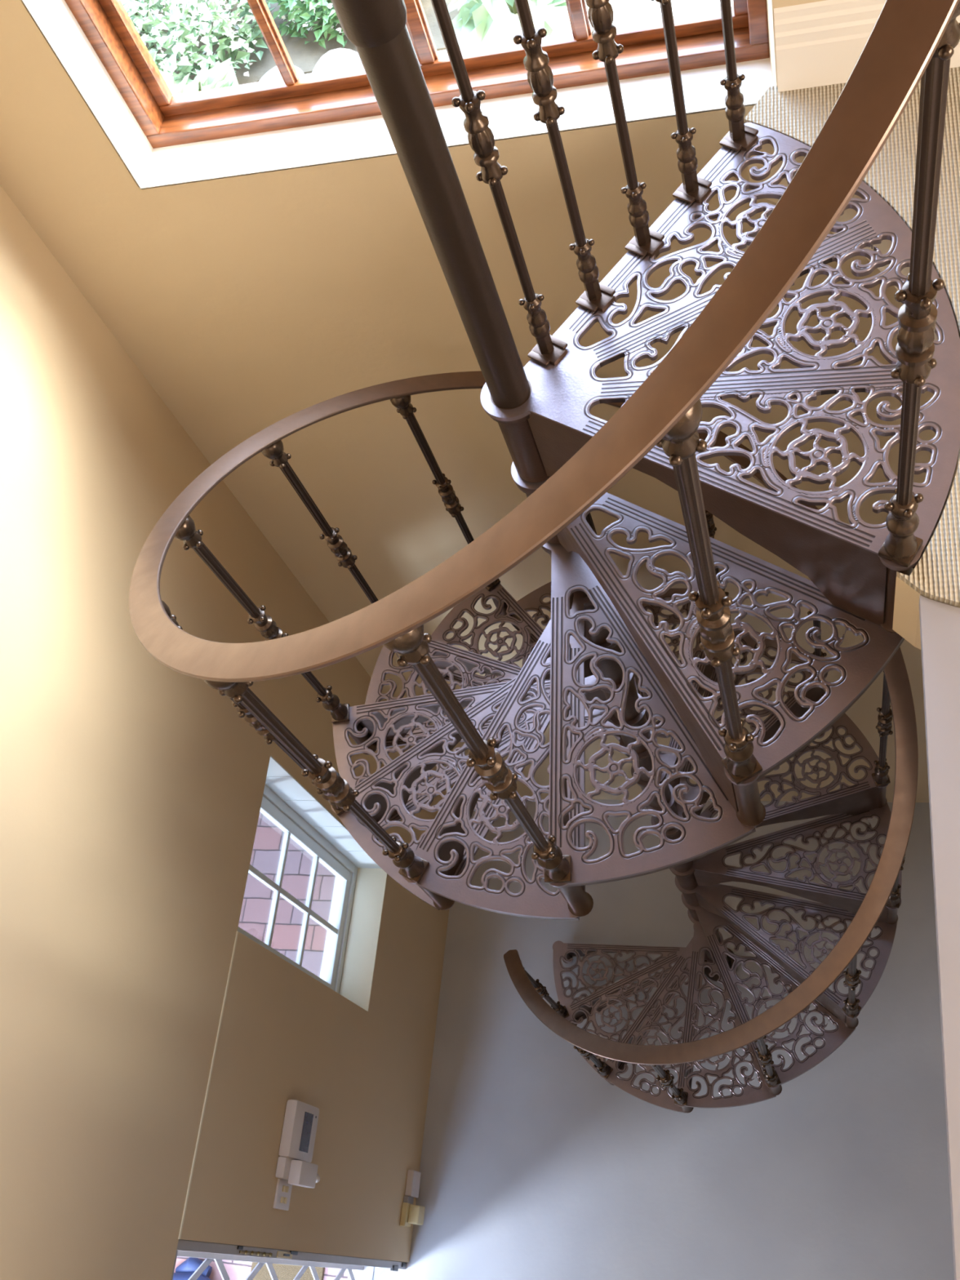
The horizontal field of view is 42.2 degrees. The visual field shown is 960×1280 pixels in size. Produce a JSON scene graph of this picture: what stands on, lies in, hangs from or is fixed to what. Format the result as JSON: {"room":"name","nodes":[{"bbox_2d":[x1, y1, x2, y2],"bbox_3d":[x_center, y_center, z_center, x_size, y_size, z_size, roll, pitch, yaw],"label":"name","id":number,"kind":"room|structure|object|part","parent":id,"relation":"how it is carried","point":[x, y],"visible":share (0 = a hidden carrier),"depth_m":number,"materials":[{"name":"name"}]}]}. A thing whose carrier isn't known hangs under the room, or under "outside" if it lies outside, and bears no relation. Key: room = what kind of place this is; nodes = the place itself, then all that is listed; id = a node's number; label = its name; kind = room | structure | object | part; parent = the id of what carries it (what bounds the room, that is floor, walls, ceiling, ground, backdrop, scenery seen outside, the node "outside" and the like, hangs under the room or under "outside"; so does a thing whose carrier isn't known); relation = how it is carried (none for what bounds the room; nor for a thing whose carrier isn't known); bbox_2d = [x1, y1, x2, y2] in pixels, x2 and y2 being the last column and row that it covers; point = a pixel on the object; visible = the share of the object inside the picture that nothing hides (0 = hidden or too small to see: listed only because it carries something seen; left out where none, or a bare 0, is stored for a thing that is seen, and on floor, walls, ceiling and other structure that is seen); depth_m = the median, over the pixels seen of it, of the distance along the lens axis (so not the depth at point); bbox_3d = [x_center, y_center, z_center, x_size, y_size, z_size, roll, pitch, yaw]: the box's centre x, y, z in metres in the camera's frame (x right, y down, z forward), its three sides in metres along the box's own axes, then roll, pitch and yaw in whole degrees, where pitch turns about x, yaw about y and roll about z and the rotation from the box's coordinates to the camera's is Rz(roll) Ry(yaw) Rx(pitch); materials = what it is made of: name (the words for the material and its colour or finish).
{"room":"stairwell","nodes":[
{"label":"stairwell","id":0,"kind":"room"},
{"bbox_2d":[0,185,453,1279],"bbox_3d":[-1.109,0.903,2.471,0.150,6.179,3.525,-1,62,16],"label":"wall","id":1,"kind":"structure","parent":0,"point":[131,788],"depth_m":3.13,"materials":[{"name":"paint"}]},
{"bbox_2d":[177,931,238,1239],"bbox_3d":[-0.749,1.212,3.449,0.006,0.007,0.813,-1,62,16],"label":"trim","id":2,"kind":"structure","parent":1,"relation":"attached to","point":[237,932],"depth_m":3.43,"materials":[{"name":"paint"}]},
{"bbox_2d":[273,1178,292,1210],"bbox_3d":[-0.611,1.727,3.876,0.012,0.110,0.085,-1,62,16],"label":"light switch","id":3,"kind":"object","parent":1,"relation":"attached to","point":[283,1189],"visible":0.96,"depth_m":3.86,"materials":[{"name":"white plastic"}]},
{"bbox_2d":[171,1239,406,1279],"bbox_3d":[-0.696,2.457,3.993,0.249,2.093,0.905,-1,62,16],"label":"door","id":4,"kind":"structure","parent":1,"relation":"in","point":[369,1264],"depth_m":3.96,"materials":[{"name":"grey paint"}]},
{"bbox_3d":[-0.698,1.767,3.619,0.006,0.035,0.009,-1,62,16],"label":"bolt hole plate","id":5,"kind":"part","parent":4,"relation":"part of","materials":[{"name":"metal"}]},
{"bbox_2d":[172,1250,363,1279],"bbox_3d":[-0.769,2.439,3.991,0.016,2.010,0.844,-1,62,16],"label":"security gate","id":6,"kind":"object","parent":4,"relation":"attached to","point":[209,1257],"visible":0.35,"depth_m":4.15,"materials":[{"name":"white metal"}]},
{"bbox_3d":[-0.615,1.931,3.908,0.008,0.120,0.018,-1,62,16],"label":"strike plate","id":7,"kind":"part","parent":4,"relation":"part of","materials":[{"name":"beige metal"}]},
{"bbox_3d":[-0.595,1.955,3.971,0.006,0.060,0.010,-1,62,16],"label":"bolt hole plate","id":8,"kind":"part","parent":4,"relation":"part of","materials":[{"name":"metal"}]},
{"bbox_2d":[275,1099,319,1180],"bbox_3d":[-0.577,1.594,3.955,0.042,0.200,0.230,-1,62,16],"label":"alarm keypad","id":9,"kind":"object","parent":1,"relation":"attached to","point":[301,1118],"visible":0.84,"depth_m":3.91,"materials":[{"name":"white plastic"}]},
{"bbox_2d":[288,1160,319,1188],"bbox_3d":[-0.549,1.693,3.939,0.040,0.198,0.070,-1,62,16],"label":"plug adaptor","id":10,"kind":"object","parent":9,"relation":"attached to","point":[302,1173],"visible":1,"depth_m":3.87,"materials":[{"name":"white plastic"}]},
{"bbox_3d":[-0.532,1.726,3.997,0.028,0.061,0.031,-1,62,16],"label":"knob","id":11,"kind":"part","parent":10,"relation":"part of","materials":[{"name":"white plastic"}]},
{"bbox_2d":[237,755,387,1011],"bbox_3d":[-0.630,0.882,4.308,0.216,1.224,0.900,-1,62,16],"label":"window","id":12,"kind":"structure","parent":1,"relation":"in","point":[286,802],"depth_m":4.66,"materials":[{"name":"white paint"}]},
{"bbox_3d":[-0.673,0.874,4.291,0.025,1.096,0.480,-1,62,16],"label":"sash","id":13,"kind":"part","parent":12,"relation":"part of","materials":[{"name":"white paint"}]},
{"bbox_3d":[-0.672,0.874,4.290,0.039,1.166,0.550,-1,62,16],"label":"frame","id":14,"kind":"part","parent":12,"relation":"part of","materials":[{"name":"white paint"}]},
{"bbox_3d":[-0.563,1.151,4.827,0.053,0.058,0.900,-1,62,16],"label":"sill","id":15,"kind":"part","parent":12,"relation":"part of","materials":[{"name":"white paint"}]},
{"bbox_3d":[-0.447,1.138,4.765,0.124,0.006,0.550,-1,62,16],"label":"sill","id":16,"kind":"part","parent":12,"relation":"part of","materials":[{"name":"paint"}]},
{"bbox_2d":[400,1202,413,1226],"bbox_3d":[-0.292,2.285,4.948,0.022,0.080,0.085,-1,62,16],"label":"outlet","id":17,"kind":"object","parent":1,"relation":"attached to","point":[406,1215],"depth_m":4.92,"materials":[{"name":"beige plastic"}]},
{"bbox_2d":[403,1169,421,1204],"bbox_3d":[-0.274,2.220,5.007,0.028,0.110,0.157,-1,62,16],"label":"box","id":18,"kind":"object","parent":1,"relation":"attached to","point":[413,1180],"visible":0.89,"depth_m":4.99,"materials":[{"name":"white plastic"}]},
{"bbox_2d":[400,1202,425,1226],"bbox_3d":[-0.268,2.292,4.955,0.065,0.110,0.085,-1,62,16],"label":"plug","id":19,"kind":"object","parent":1,"relation":"attached to","point":[411,1213],"visible":1,"depth_m":4.93,"materials":[{"name":"beige plastic"}]},
{"bbox_2d":[173,811,347,1279],"bbox_3d":[-3.143,2.850,5.773,5.640,0.080,9.000,-1,62,16],"label":"paving","id":20,"kind":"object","parent":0,"point":[255,909],"depth_m":5.93,"materials":[{"name":"brick"}]},
{"bbox_2d":[173,1257,212,1279],"bbox_3d":[-1.196,2.667,5.170,0.314,0.137,0.197,-1,62,16],"label":"cloth bundle","id":21,"kind":"object","parent":20,"relation":"on","point":[184,1270],"visible":0.71,"depth_m":5.18,"materials":[{"name":"blue fabric"}]},
{"bbox_2d":[250,1262,324,1279],"bbox_3d":[-0.816,2.766,5.078,0.320,0.018,0.600,-1,62,16],"label":"doormat","id":22,"kind":"object","parent":20,"relation":"on","point":[283,1272],"visible":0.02,"depth_m":5.15,"materials":[{"name":"beige"}]},
{"bbox_2d":[0,0,958,802],"bbox_3d":[1.103,-0.770,2.719,4.360,6.179,0.350,-1,62,16],"label":"wall","id":23,"kind":"structure","parent":0,"point":[247,304],"depth_m":2.92,"materials":[{"name":"paint"}]},
{"bbox_2d":[21,0,152,188],"bbox_3d":[-0.890,-1.334,2.049,0.004,1.424,0.120,-1,62,16],"label":"window reveal","id":24,"kind":"structure","parent":23,"relation":"attached to","point":[55,19],"depth_m":2.46,"materials":[{"name":"white paint"}]},
{"bbox_2d":[64,0,769,148],"bbox_3d":[-0.255,-1.439,1.921,1.298,1.428,0.088,-1,62,16],"label":"window","id":25,"kind":"structure","parent":23,"relation":"in","point":[293,100],"depth_m":2.47,"materials":[{"name":"brown wood"}]},
{"bbox_2d":[140,57,773,189],"bbox_3d":[-0.079,-1.024,2.482,1.315,0.004,0.120,-1,62,16],"label":"window sill","id":26,"kind":"structure","parent":23,"relation":"attached to","point":[646,97],"depth_m":2.48,"materials":[{"name":"white paint"}]},
{"bbox_2d":[773,0,959,92],"bbox_3d":[1.734,-1.004,1.704,2.588,0.150,0.016,-1,62,16],"label":"baseboard","id":27,"kind":"structure","parent":23,"relation":"attached to","point":[820,43],"depth_m":2.02,"materials":[{"name":"white paint"}]},
{"bbox_2d":[305,0,733,74],"bbox_3d":[0.178,-4.621,4.678,9.000,0.160,8.020,-1,62,16],"label":"garden","id":28,"kind":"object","parent":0,"point":[503,29],"depth_m":2.88,"materials":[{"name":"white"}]},
{"bbox_2d":[159,57,238,95],"bbox_3d":[-0.673,-1.198,2.924,0.337,0.265,0.323,-39,59,-6],"label":"grass tuft","id":29,"kind":"object","parent":28,"relation":"on","point":[222,75],"visible":0.07,"depth_m":2.88,"materials":[{"name":"green plant"}]},
{"bbox_2d":[258,65,304,81],"bbox_3d":[-0.478,-1.328,2.986,0.130,0.072,0.130,-1,62,16],"label":"edging stone","id":30,"kind":"object","parent":28,"relation":"on","point":[273,73],"visible":0.16,"depth_m":2.96,"materials":[{"name":"white stone"}]},
{"bbox_2d":[130,0,460,84],"bbox_3d":[-1.006,-2.426,3.764,3.500,0.025,2.980,-1,62,16],"label":"flower bed","id":31,"kind":"object","parent":28,"relation":"on","point":[304,56],"visible":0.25,"depth_m":3.06,"materials":[{"name":"soil"}]},
{"bbox_2d":[120,0,275,82],"bbox_3d":[-0.875,-1.567,3.049,0.703,0.364,0.713,-1,62,16],"label":"flowering shrub","id":32,"kind":"object","parent":31,"relation":"on","point":[175,19],"visible":0.23,"depth_m":2.94,"materials":[{"name":"green plant"}]},
{"bbox_2d":[267,0,346,48],"bbox_3d":[-0.329,-1.666,2.994,0.473,0.276,0.456,-1,62,16],"label":"leafy shrub","id":33,"kind":"object","parent":31,"relation":"on","point":[299,13],"visible":0.69,"depth_m":2.98,"materials":[{"name":"green plant"}]},
{"bbox_2d":[311,48,362,73],"bbox_3d":[-0.326,-1.321,2.929,0.167,0.094,0.160,20,70,25],"label":"edging stone","id":34,"kind":"object","parent":28,"relation":"on","point":[339,58],"visible":0.27,"depth_m":2.90,"materials":[{"name":"white stone"}]},
{"bbox_2d":[447,0,587,46],"bbox_3d":[0.043,-1.559,2.812,0.374,0.342,0.407,-26,59,2],"label":"leaf plant","id":35,"kind":"object","parent":28,"relation":"on","point":[473,15],"visible":0.68,"depth_m":2.84,"materials":[{"name":"green plant"}]},
{"bbox_2d":[373,799,954,1279],"bbox_3d":[1.718,2.186,4.646,4.360,0.120,3.760,-1,62,16],"label":"floor","id":36,"kind":"structure","parent":0,"point":[534,1166],"depth_m":4.97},
{"bbox_2d":[128,0,959,1113],"bbox_3d":[0.371,0.200,3.058,1.353,5.079,1.353,4,64,18],"label":"spiral staircase","id":37,"kind":"structure","parent":36,"relation":"on","point":[601,667],"depth_m":1.95,"materials":[{"name":"brown metal"}]},
{"bbox_2d":[431,0,758,365],"bbox_3d":[0.159,-0.856,1.643,0.056,0.931,0.620,34,76,28],"label":"guard","id":38,"kind":"object","parent":37,"relation":"attached to","point":[550,349],"visible":1,"depth_m":1.82,"materials":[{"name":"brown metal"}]},
{"bbox_2d":[747,143,959,649],"bbox_3d":[1.697,-0.482,1.627,2.644,0.153,1.020,-1,62,16],"label":"floor","id":39,"kind":"structure","parent":0,"point":[906,620],"depth_m":1.76,"materials":[{"name":"paint"}]},
{"bbox_2d":[743,66,959,607],"bbox_3d":[1.676,-0.520,1.557,2.644,0.012,1.020,-1,62,16],"label":"carpet","id":40,"kind":"object","parent":39,"relation":"on","point":[800,115],"visible":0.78,"depth_m":1.95,"materials":[{"name":"beige carpet"}]},
{"bbox_2d":[919,595,959,1279],"bbox_3d":[1.609,0.991,0.787,2.434,0.025,2.417,-1,62,16],"label":"wall","id":41,"kind":"structure","parent":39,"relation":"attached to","point":[940,622],"depth_m":1.49,"materials":[{"name":"paint"}]}
]}

